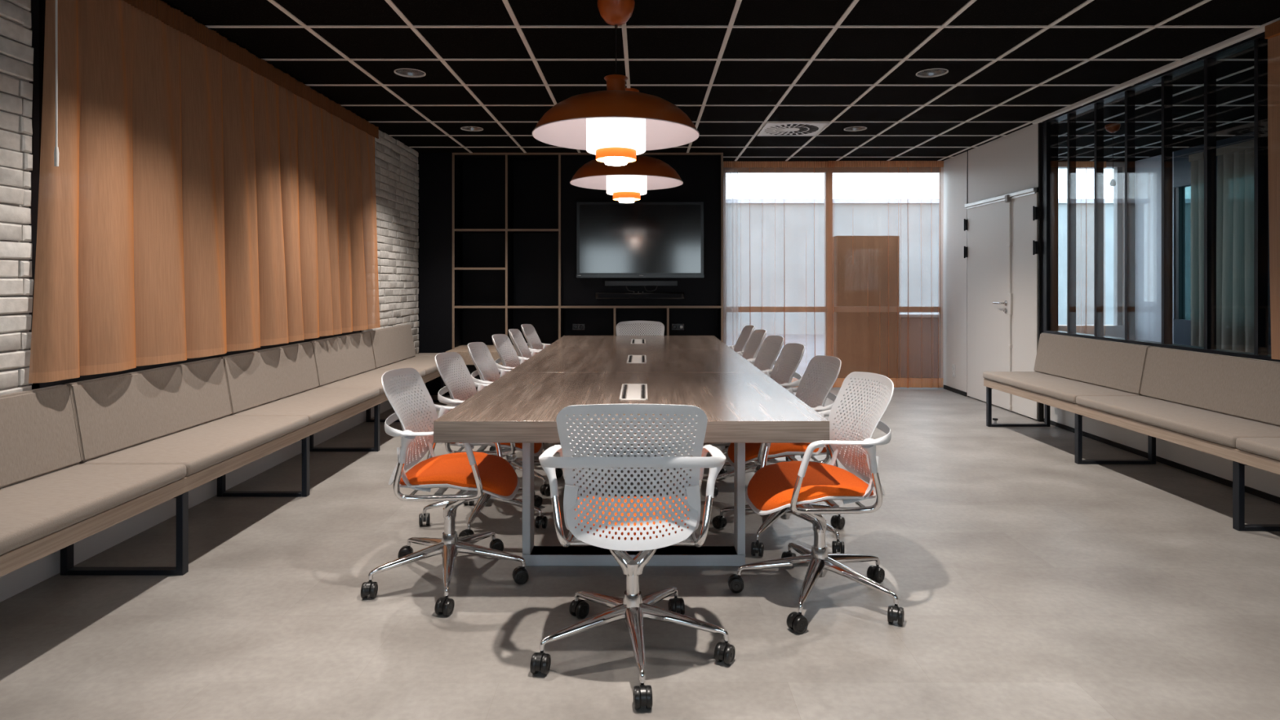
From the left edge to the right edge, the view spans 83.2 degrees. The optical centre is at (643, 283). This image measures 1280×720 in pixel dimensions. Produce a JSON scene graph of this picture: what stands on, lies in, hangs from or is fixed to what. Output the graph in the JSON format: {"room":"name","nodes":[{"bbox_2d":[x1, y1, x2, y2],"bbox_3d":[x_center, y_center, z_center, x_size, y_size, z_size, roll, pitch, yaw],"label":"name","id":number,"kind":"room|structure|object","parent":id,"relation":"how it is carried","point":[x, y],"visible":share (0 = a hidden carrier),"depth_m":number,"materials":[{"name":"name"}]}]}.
{"room":"conference room","nodes":[
{"label":"conference room","id":0,"kind":"room"},
{"bbox_2d":[0,0,418,602],"bbox_3d":[-2.598,-0.114,3.509,0.225,2.718,10.223,0,0,0],"label":"wall","id":1,"kind":"structure","parent":0,"point":[396,164],"depth_m":2.94,"materials":[{"name":"brick"}]},
{"bbox_2d":[29,0,361,389],"bbox_3d":[-2.610,-0.475,4.683,0.200,1.880,3.515,0,0,0],"label":"window","id":2,"kind":"structure","parent":1,"relation":"in","point":[37,11],"depth_m":2.99,"materials":[{"name":"black metal"}]},
{"bbox_2d":[0,386,1279,719],"bbox_3d":[1.750,1.295,3.535,8.900,0.100,10.470,0,0,0],"label":"floor","id":3,"kind":"structure","parent":0,"point":[1029,581],"depth_m":2.73,"materials":[{"name":"concrete"}]},
{"bbox_2d":[0,324,440,577],"bbox_3d":[-2.224,0.839,3.658,0.548,0.812,7.911,0,0,0],"label":"bench","id":4,"kind":"object","parent":3,"relation":"on","point":[79,460],"visible":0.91,"depth_m":3.36,"materials":[{"name":"beige fabric"}]},
{"bbox_2d":[0,384,80,488],"bbox_3d":[-2.450,0.601,2.525,0.097,0.336,1.126,0,0,0],"label":"cushion","id":5,"kind":"object","parent":4,"relation":"on","point":[40,428],"depth_m":2.89,"materials":[{"name":"beige fabric"}]},
{"bbox_2d":[0,464,186,555],"bbox_3d":[-2.205,0.801,2.525,0.510,0.060,1.126,0,0,0],"label":"seat cushion","id":6,"kind":"object","parent":4,"relation":"on","point":[37,508],"depth_m":2.65,"materials":[{"name":"beige fabric"}]},
{"bbox_2d":[64,357,231,462],"bbox_3d":[-2.450,0.601,3.652,0.097,0.336,1.121,0,0,0],"label":"cushion","id":7,"kind":"object","parent":4,"relation":"on","point":[113,415],"depth_m":3.52,"materials":[{"name":"beige fabric"}]},
{"bbox_2d":[76,415,308,475],"bbox_3d":[-2.205,0.801,3.652,0.510,0.060,1.121,0,0,0],"label":"seat cushion","id":8,"kind":"object","parent":4,"relation":"on","point":[203,446],"depth_m":3.52,"materials":[{"name":"beige fabric"}]},
{"bbox_2d":[218,342,319,414],"bbox_3d":[-2.450,0.601,4.780,0.097,0.336,1.126,0,0,0],"label":"cushion","id":9,"kind":"object","parent":4,"relation":"on","point":[255,380],"depth_m":4.67,"materials":[{"name":"beige fabric"}]},
{"bbox_2d":[230,387,379,424],"bbox_3d":[-2.205,0.801,4.780,0.510,0.060,1.126,0,0,0],"label":"seat cushion","id":10,"kind":"object","parent":4,"relation":"on","point":[320,405],"depth_m":4.68,"materials":[{"name":"beige fabric"}]},
{"bbox_2d":[308,331,375,386],"bbox_3d":[-2.450,0.601,5.910,0.097,0.336,1.126,0,0,0],"label":"cushion","id":11,"kind":"object","parent":4,"relation":"on","point":[336,359],"depth_m":5.82,"materials":[{"name":"beige fabric"}]},
{"bbox_2d":[317,369,425,395],"bbox_3d":[-2.205,0.801,5.910,0.510,0.060,1.126,0,0,0],"label":"seat cushion","id":12,"kind":"object","parent":4,"relation":"on","point":[363,378],"depth_m":5.69,"materials":[{"name":"beige fabric"}]},
{"bbox_2d":[368,324,415,368],"bbox_3d":[-2.450,0.601,7.045,0.097,0.336,1.136,0,0,0],"label":"cushion","id":13,"kind":"object","parent":4,"relation":"on","point":[393,345],"depth_m":6.96,"materials":[{"name":"beige fabric"}]},
{"bbox_2d":[373,356,437,375],"bbox_3d":[-2.205,0.801,7.045,0.510,0.060,1.136,0,0,0],"label":"seat cushion","id":14,"kind":"object","parent":4,"relation":"on","point":[428,364],"depth_m":6.81,"materials":[{"name":"beige fabric"}]},
{"bbox_2d":[414,352,444,396],"bbox_3d":[-2.308,1.008,7.809,0.365,0.474,0.377,0,0,0],"label":"seat","id":15,"kind":"object","parent":3,"relation":"on","point":[420,354],"visible":0.12,"depth_m":7.72,"materials":[{"name":"beige fabric"}]},
{"bbox_2d":[414,352,440,356],"bbox_3d":[-2.308,0.801,7.809,0.365,0.060,0.377,0,0,0],"label":"seat cushion","id":16,"kind":"object","parent":15,"relation":"on","point":[421,354],"depth_m":7.79,"materials":[{"name":"beige fabric"}]},
{"bbox_2d":[360,368,528,616],"bbox_3d":[-0.791,0.806,3.019,0.634,0.878,0.690,0,0,2],"label":"office chair","id":17,"kind":"object","parent":3,"relation":"on","point":[473,473],"visible":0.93,"depth_m":2.98,"materials":[{"name":"orange fabric"}]},
{"bbox_2d":[418,351,546,537],"bbox_3d":[-0.825,0.805,3.754,0.666,0.876,0.659,0,0,0],"label":"office chair","id":18,"kind":"object","parent":3,"relation":"on","point":[451,367],"visible":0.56,"depth_m":3.70,"materials":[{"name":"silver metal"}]},
{"bbox_2d":[467,342,563,495],"bbox_3d":[-0.830,0.805,4.451,0.636,0.876,0.655,0,0,-1],"label":"office chair","id":19,"kind":"object","parent":3,"relation":"on","point":[486,366],"visible":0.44,"depth_m":4.50,"materials":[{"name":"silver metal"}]},
{"bbox_2d":[508,328,543,447],"bbox_3d":[-0.811,0.805,5.734,0.662,0.876,0.671,0,0,-2],"label":"office chair","id":20,"kind":"object","parent":3,"relation":"on","point":[522,350],"visible":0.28,"depth_m":5.89,"materials":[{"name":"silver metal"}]},
{"bbox_2d":[489,333,576,453],"bbox_3d":[-0.801,0.805,5.170,0.645,0.876,0.647,0,0,1],"label":"office chair","id":21,"kind":"object","parent":3,"relation":"on","point":[508,355],"visible":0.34,"depth_m":5.25,"materials":[{"name":"white plastic"}]},
{"bbox_2d":[520,324,551,354],"bbox_3d":[-0.845,0.805,6.428,0.675,0.876,0.674,0,0,2],"label":"office chair","id":22,"kind":"object","parent":3,"relation":"on","point":[534,342],"visible":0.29,"depth_m":6.58,"materials":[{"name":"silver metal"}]},
{"bbox_2d":[417,152,723,397],"bbox_3d":[-0.809,-0.103,8.160,3.393,2.696,0.880,0,0,0],"label":"shelving unit","id":23,"kind":"object","parent":3,"relation":"on","point":[497,231],"visible":0.69,"depth_m":8.05,"materials":[{"name":"black paint"}]},
{"bbox_2d":[572,323,585,330],"bbox_3d":[-0.750,0.505,8.350,0.150,0.080,0.021,0,0,0],"label":"wall socket","id":24,"kind":"object","parent":23,"relation":"attached to","point":[575,326],"visible":1,"depth_m":8.34,"materials":[{"name":"black plastic"}]},
{"bbox_2d":[595,292,684,298],"bbox_3d":[-0.037,0.135,8.002,0.985,0.080,0.095,0,0,0],"label":"soundbar","id":25,"kind":"object","parent":23,"relation":"attached to","point":[597,295],"visible":1,"depth_m":7.95,"materials":[{"name":"black plastic"}]},
{"bbox_2d":[598,293,681,297],"bbox_3d":[-0.037,0.138,7.958,0.925,0.045,0.007,0,0,0],"label":"grille","id":26,"kind":"object","parent":25,"relation":"attached to","point":[600,295],"depth_m":7.95,"materials":[{"name":"black paint"}]},
{"bbox_2d":[576,201,704,285],"bbox_3d":[-0.035,-0.438,8.003,1.414,0.935,0.094,0,0,0],"label":"television","id":27,"kind":"object","parent":23,"relation":"attached to","point":[615,239],"visible":1,"depth_m":7.96,"materials":[{"name":"black"}]},
{"bbox_2d":[644,285,657,292],"bbox_3d":[0.080,0.045,8.025,0.171,0.103,0.022,0,0,0],"label":"cable","id":28,"kind":"object","parent":27,"relation":"attached to","point":[644,286],"visible":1,"depth_m":8.02,"materials":[{"name":"black plastic"}]},
{"bbox_2d":[671,323,684,330],"bbox_3d":[0.400,0.505,8.350,0.150,0.080,0.021,0,0,0],"label":"wall socket","id":29,"kind":"object","parent":23,"relation":"attached to","point":[674,326],"visible":1,"depth_m":8.34,"materials":[{"name":"black plastic"}]},
{"bbox_2d":[433,335,829,565],"bbox_3d":[-0.043,0.873,4.806,1.452,0.744,4.329,0,0,0],"label":"conference table","id":30,"kind":"object","parent":3,"relation":"on","point":[741,404],"visible":0.96,"depth_m":3.21,"materials":[{"name":"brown wood"}]},
{"bbox_2d":[529,404,735,709],"bbox_3d":[-0.027,0.805,2.410,0.661,0.876,0.653,0,0,0],"label":"office chair","id":31,"kind":"object","parent":3,"relation":"on","point":[619,524],"visible":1,"depth_m":2.27,"materials":[{"name":"white plastic"}]},
{"bbox_2d":[616,320,664,335],"bbox_3d":[-0.032,0.805,6.860,0.687,0.876,0.638,0,0,0],"label":"office chair","id":32,"kind":"object","parent":3,"relation":"on","point":[661,332],"visible":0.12,"depth_m":7.05,"materials":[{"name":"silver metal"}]},
{"bbox_2d":[728,325,754,355],"bbox_3d":[0.730,0.805,6.231,0.658,0.876,0.656,0,0,0],"label":"office chair","id":33,"kind":"object","parent":3,"relation":"on","point":[744,338],"visible":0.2,"depth_m":6.38,"materials":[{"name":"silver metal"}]},
{"bbox_2d":[724,329,766,448],"bbox_3d":[0.684,0.805,5.633,0.649,0.876,0.668,0,0,-1],"label":"office chair","id":34,"kind":"object","parent":3,"relation":"on","point":[756,340],"visible":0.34,"depth_m":5.79,"materials":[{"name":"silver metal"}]},
{"bbox_2d":[702,335,795,461],"bbox_3d":[0.728,0.805,4.980,0.669,0.876,0.653,0,0,-4],"label":"office chair","id":35,"kind":"object","parent":3,"relation":"on","point":[771,346],"visible":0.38,"depth_m":5.09,"materials":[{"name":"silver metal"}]},
{"bbox_2d":[713,342,804,495],"bbox_3d":[0.710,0.805,4.322,0.677,0.876,0.653,0,0,-2],"label":"office chair","id":36,"kind":"object","parent":3,"relation":"on","point":[790,357],"visible":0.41,"depth_m":4.41,"materials":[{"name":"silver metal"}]},
{"bbox_2d":[711,355,844,556],"bbox_3d":[0.692,0.806,3.589,0.691,0.878,0.664,0,0,-3],"label":"office chair","id":37,"kind":"object","parent":3,"relation":"on","point":[821,373],"visible":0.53,"depth_m":3.50,"materials":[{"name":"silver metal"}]},
{"bbox_2d":[727,371,904,634],"bbox_3d":[0.683,0.805,2.884,0.672,0.876,0.654,0,0,-5],"label":"office chair","id":38,"kind":"object","parent":3,"relation":"on","point":[793,485],"visible":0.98,"depth_m":2.84,"materials":[{"name":"silver metal"}]},
{"bbox_2d":[992,417,998,423],"bbox_3d":[3.130,1.222,6.410,0.046,0.045,0.046,0,0,0],"label":"door stop","id":39,"kind":"object","parent":3,"relation":"on","point":[994,420],"visible":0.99,"depth_m":6.40,"materials":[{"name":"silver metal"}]},
{"bbox_2d":[982,333,1279,531],"bbox_3d":[3.268,0.839,3.651,0.605,0.812,5.378,0,0,0],"label":"bench","id":40,"kind":"object","parent":3,"relation":"on","point":[1225,406],"visible":1,"depth_m":4.55,"materials":[{"name":"beige fabric"}]},
{"bbox_2d":[982,371,1142,404],"bbox_3d":[3.217,0.801,5.633,0.505,0.060,1.351,0,0,0],"label":"seat cushion","id":41,"kind":"object","parent":40,"relation":"on","point":[1048,385],"depth_m":5.51,"materials":[{"name":"beige fabric"}]},
{"bbox_2d":[1033,333,1150,395],"bbox_3d":[3.462,0.601,5.633,0.102,0.336,1.351,0,0,0],"label":"cushion","id":42,"kind":"object","parent":40,"relation":"on","point":[1119,366],"depth_m":5.49,"materials":[{"name":"beige fabric"}]},
{"bbox_2d":[1075,395,1279,448],"bbox_3d":[3.217,0.801,4.287,0.505,0.060,1.331,0,0,0],"label":"seat cushion","id":43,"kind":"object","parent":40,"relation":"on","point":[1213,427],"depth_m":4.17,"materials":[{"name":"beige fabric"}]},
{"bbox_2d":[1140,346,1279,426],"bbox_3d":[3.462,0.601,4.287,0.102,0.336,1.331,0,0,0],"label":"cushion","id":44,"kind":"object","parent":40,"relation":"on","point":[1245,388],"depth_m":4.34,"materials":[{"name":"beige fabric"}]},
{"bbox_2d":[1235,437,1279,460],"bbox_3d":[3.217,0.801,2.955,0.505,0.060,1.326,0,0,0],"label":"seat cushion","id":45,"kind":"object","parent":40,"relation":"on","point":[1260,448],"depth_m":3.50,"materials":[{"name":"beige fabric"}]},
{"bbox_2d":[161,0,1279,161],"bbox_3d":[1.695,-1.628,3.560,9.010,0.350,10.520,0,0,0],"label":"ceiling","id":46,"kind":"structure","parent":0,"point":[263,42],"depth_m":4.76,"materials":[{"name":"black tile"}]},
{"bbox_2d":[53,0,58,166],"bbox_3d":[-2.280,-0.950,2.800,0.016,0.990,0.016,0,0,0],"label":"wand","id":47,"kind":"object","parent":46,"relation":"hanging from","point":[56,148],"visible":1,"depth_m":2.80,"materials":[{"name":"white plastic"}]},
{"bbox_2d":[28,0,380,383],"bbox_3d":[-2.421,-0.522,4.773,0.130,1.850,3.743,0,0,0],"label":"curtain","id":48,"kind":"object","parent":46,"relation":"hanging from","point":[202,199],"visible":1,"depth_m":3.85,"materials":[{"name":"orange fabric"}]},
{"bbox_2d":[394,68,426,77],"bbox_3d":[-1.609,-1.506,4.970,0.210,0.117,0.210,0,0,0],"label":"recessed light","id":49,"kind":"object","parent":46,"relation":"in","point":[410,73],"visible":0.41,"depth_m":5.04,"materials":[{"name":"white plastic"}]},
{"bbox_2d":[460,126,483,131],"bbox_3d":[-1.609,-1.506,6.770,0.210,0.117,0.210,0,0,0],"label":"recessed light","id":50,"kind":"object","parent":46,"relation":"in","point":[464,128],"visible":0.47,"depth_m":6.84,"materials":[{"name":"white plastic"}]},
{"bbox_2d":[532,0,699,165],"bbox_3d":[-0.140,-1.032,3.700,0.854,0.840,0.854,0,0,0],"label":"pendant lamp","id":51,"kind":"object","parent":46,"relation":"hanging from","point":[616,125],"visible":1,"depth_m":3.60,"materials":[{"name":"brown metal"}]},
{"bbox_2d":[586,117,645,155],"bbox_3d":[-0.140,-0.786,3.700,0.304,0.218,0.304,0,0,0],"label":"diffuser","id":52,"kind":"object","parent":51,"relation":"attached to","point":[603,135],"depth_m":3.58,"materials":[{"name":"white glass"}]},
{"bbox_2d":[604,156,627,165],"bbox_3d":[-0.140,-0.648,3.700,0.116,0.073,0.116,0,0,0],"label":"diffuser","id":53,"kind":"object","parent":51,"relation":"attached to","point":[610,161],"depth_m":3.66,"materials":[{"name":"white glass"}]},
{"bbox_2d":[569,87,683,203],"bbox_3d":[-0.126,-1.032,5.440,0.854,0.840,0.854,0,0,0],"label":"pendant lamp","id":54,"kind":"object","parent":46,"relation":"hanging from","point":[627,183],"visible":0.66,"depth_m":5.30,"materials":[{"name":"brown metal"}]},
{"bbox_2d":[618,197,634,203],"bbox_3d":[-0.126,-0.648,5.440,0.116,0.073,0.116,0,0,0],"label":"diffuser","id":55,"kind":"object","parent":54,"relation":"attached to","point":[624,200],"depth_m":5.40,"materials":[{"name":"white glass"}]},
{"bbox_2d":[606,174,646,195],"bbox_3d":[-0.126,-0.786,5.440,0.304,0.218,0.304,0,0,0],"label":"diffuser","id":56,"kind":"object","parent":54,"relation":"attached to","point":[619,184],"depth_m":5.32,"materials":[{"name":"white glass"}]},
{"bbox_2d":[724,168,737,345],"bbox_3d":[1.040,-0.075,8.566,0.180,2.560,0.045,0,0,0],"label":"curtain","id":57,"kind":"object","parent":46,"relation":"hanging from","point":[724,169],"visible":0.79,"depth_m":8.56,"materials":[{"name":"white fabric"}]},
{"bbox_2d":[204,0,1279,160],"bbox_3d":[1.655,-1.451,3.460,8.290,0.009,10.120,0,0,0],"label":"grid","id":58,"kind":"object","parent":46,"relation":"attached to","point":[730,26],"visible":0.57,"depth_m":4.92,"materials":[{"name":"white metal"}]},
{"bbox_2d":[723,160,827,386],"bbox_3d":[1.597,-0.107,8.501,1.305,2.665,0.064,0,0,0],"label":"curtain","id":59,"kind":"object","parent":46,"relation":"hanging from","point":[784,164],"visible":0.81,"depth_m":8.50,"materials":[{"name":"white fabric"}]},
{"bbox_2d":[740,167,815,355],"bbox_3d":[1.597,-0.125,8.500,1.305,2.480,0.063,0,0,0],"label":"drape","id":60,"kind":"object","parent":59,"relation":"hanging from","point":[749,167],"depth_m":8.49,"materials":[{"name":"white fabric"}]},
{"bbox_2d":[755,122,830,136],"bbox_3d":[1.391,-1.446,6.770,0.574,0.013,0.574,0,0,0],"label":"ceiling vent","id":61,"kind":"object","parent":46,"relation":"in","point":[781,129],"visible":1,"depth_m":6.75,"materials":[{"name":"white metal"}]},
{"bbox_2d":[844,126,866,131],"bbox_3d":[1.991,-1.506,6.770,0.210,0.117,0.210,0,0,0],"label":"recessed light","id":62,"kind":"object","parent":46,"relation":"in","point":[851,128],"visible":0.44,"depth_m":6.84,"materials":[{"name":"white plastic"}]},
{"bbox_2d":[827,160,943,387],"bbox_3d":[2.850,-0.107,8.475,1.360,2.665,0.061,0,0,1],"label":"curtain","id":63,"kind":"object","parent":46,"relation":"hanging from","point":[907,382],"visible":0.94,"depth_m":8.47,"materials":[{"name":"white fabric"}]},
{"bbox_2d":[915,68,948,77],"bbox_3d":[1.991,-1.506,4.970,0.210,0.117,0.210,0,0,0],"label":"recessed light","id":64,"kind":"object","parent":46,"relation":"in","point":[931,73],"visible":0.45,"depth_m":5.03,"materials":[{"name":"white plastic"}]},
{"bbox_2d":[1075,160,1106,333],"bbox_3d":[5.230,-0.107,8.501,0.460,2.665,0.064,0,0,0],"label":"window frame","id":65,"kind":"structure","parent":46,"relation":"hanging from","point":[1086,164],"depth_m":8.50,"materials":[{"name":"black metal"}]},
{"bbox_2d":[1080,167,1087,333],"bbox_3d":[5.230,-0.125,8.500,0.460,2.480,0.062,0,0,0],"label":"window","id":66,"kind":"structure","parent":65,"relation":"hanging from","point":[1086,167],"depth_m":8.51,"materials":[{"name":"glass"}]},
{"bbox_2d":[1104,123,1120,186],"bbox_3d":[4.300,-1.169,6.600,0.124,0.567,0.124,0,0,0],"label":"pendant lamp","id":67,"kind":"object","parent":46,"relation":"hanging from","point":[1113,127],"visible":1,"depth_m":6.58,"materials":[{"name":"metal"}]},
{"bbox_2d":[1032,18,1279,124],"bbox_3d":[3.495,-1.435,3.470,0.040,0.023,5.940,0,0,0],"label":"rail","id":68,"kind":"object","parent":46,"relation":"attached to","point":[1260,29],"visible":1,"depth_m":4.82,"materials":[{"name":"white metal"}]},
{"bbox_2d":[1264,20,1279,359],"bbox_3d":[3.452,-0.503,3.143,0.055,1.837,1.685,0,0,0],"label":"curtain","id":69,"kind":"object","parent":68,"relation":"hanging from","point":[1272,31],"visible":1,"depth_m":3.95,"materials":[{"name":"orange fabric"}]},
{"bbox_2d":[1216,139,1253,352],"bbox_3d":[5.783,-0.331,7.040,0.054,2.051,0.480,0,0,0],"label":"curtain","id":70,"kind":"object","parent":46,"relation":"hanging from","point":[1235,162],"visible":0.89,"depth_m":7.03,"materials":[{"name":"grey fabric"}]},
{"bbox_2d":[723,167,941,377],"bbox_3d":[2.285,-0.075,8.685,2.710,2.640,0.070,0,0,0],"label":"window","id":71,"kind":"structure","parent":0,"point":[827,308],"depth_m":8.65,"materials":[{"name":"brown"}]},
{"bbox_2d":[941,123,1038,396],"bbox_3d":[3.610,-0.129,7.560,0.100,2.748,2.120,0,0,0],"label":"wall","id":72,"kind":"structure","parent":0,"point":[954,171],"depth_m":8.01,"materials":[{"name":"white paint"}]},
{"bbox_2d":[1057,161,1124,337],"bbox_3d":[1.745,-0.129,8.695,8.910,2.748,0.150,0,0,0],"label":"wall","id":73,"kind":"structure","parent":0,"point":[1113,331],"depth_m":8.62,"materials":[{"name":"white"}]},
{"bbox_2d":[1113,167,1122,325],"bbox_3d":[4.850,-0.445,8.685,1.800,1.900,0.070,0,0,0],"label":"window","id":74,"kind":"structure","parent":73,"relation":"in","point":[1117,171],"depth_m":8.65,"materials":[{"name":"grey"}]},
{"bbox_2d":[1050,405,1279,497],"bbox_3d":[3.650,0.855,2.440,0.100,0.780,8.080,0,0,0],"label":"wall","id":75,"kind":"structure","parent":0,"point":[1256,478],"depth_m":4.85,"materials":[{"name":"white paint"}]},
{"bbox_2d":[943,384,1279,504],"bbox_3d":[3.574,1.222,4.360,0.052,0.045,8.320,0,0,0],"label":"baseboard","id":76,"kind":"structure","parent":75,"relation":"attached to","point":[1258,493],"depth_m":4.92,"materials":[{"name":"black"}]},
{"bbox_2d":[1041,31,1279,361],"bbox_3d":[3.634,-0.491,3.539,0.112,1.923,5.878,0,0,0],"label":"window","id":77,"kind":"structure","parent":75,"relation":"in","point":[1049,126],"depth_m":4.98,"materials":[{"name":"black metal"}]},
{"bbox_2d":[1134,131,1271,355],"bbox_3d":[5.900,-0.104,3.510,0.100,2.698,10.220,0,0,0],"label":"wall","id":78,"kind":"structure","parent":0,"point":[1148,171],"depth_m":8.24,"materials":[{"name":"grey paint"}]},
{"bbox_2d":[1174,180,1217,319],"bbox_3d":[5.895,-0.330,7.350,0.070,1.450,1.200,0,0,0],"label":"window","id":79,"kind":"structure","parent":78,"relation":"in","point":[1182,194],"depth_m":7.87,"materials":[{"name":"teal glass"}]},
{"bbox_2d":[1188,151,1204,346],"bbox_3d":[5.787,-0.331,7.520,0.045,2.051,0.200,0,0,0],"label":"curtain","id":80,"kind":"object","parent":78,"relation":"hanging from","point":[1197,160],"visible":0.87,"depth_m":7.53,"materials":[{"name":"grey fabric"}]},
{"bbox_3d":[3.670,-0.104,7.560,0.020,2.698,2.120,0,0,0],"label":"wall","id":81,"kind":"structure","parent":0,"visible":0},
{"bbox_2d":[964,187,1038,419],"bbox_3d":[3.568,0.189,7.213,0.164,2.112,1.447,0,0,0],"label":"door","id":82,"kind":"structure","parent":81,"relation":"in","point":[1001,251],"depth_m":7.11,"materials":[{"name":"white wood"}]},
{"bbox_2d":[967,122,1044,422],"bbox_3d":[3.610,-0.129,7.205,0.100,2.748,1.450,0,0,0],"label":"trim","id":83,"kind":"structure","parent":81,"relation":"attached to","point":[1041,406],"depth_m":6.48,"materials":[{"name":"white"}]},
{"label":"outside","id":84,"kind":"structure","parent":0,"visible":0},
{"bbox_2d":[726,334,824,377],"bbox_3d":[5.000,1.395,34.385,70.000,0.100,51.230,0,0,0],"label":"terrace","id":85,"kind":"object","parent":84,"point":[809,355],"depth_m":15.95,"materials":[{"name":"white"}]},
{"bbox_2d":[832,235,899,377],"bbox_3d":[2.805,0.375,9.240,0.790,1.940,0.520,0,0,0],"label":"door","id":86,"kind":"structure","parent":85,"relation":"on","point":[860,273],"depth_m":8.98,"materials":[{"name":"brown wood"}]},
{"bbox_2d":[899,312,937,378],"bbox_3d":[4.100,0.875,9.600,1.660,0.940,0.460,0,0,0],"label":"planter box","id":87,"kind":"object","parent":85,"relation":"on","point":[914,318],"visible":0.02,"depth_m":9.40,"materials":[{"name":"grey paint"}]},
{"bbox_2d":[725,199,1113,334],"bbox_3d":[8.000,-0.435,22.500,28.200,3.560,7.200,0,0,0],"label":"building","id":88,"kind":"structure","parent":85,"relation":"on","point":[868,217],"depth_m":19.00,"materials":[{"name":"grey paint"}]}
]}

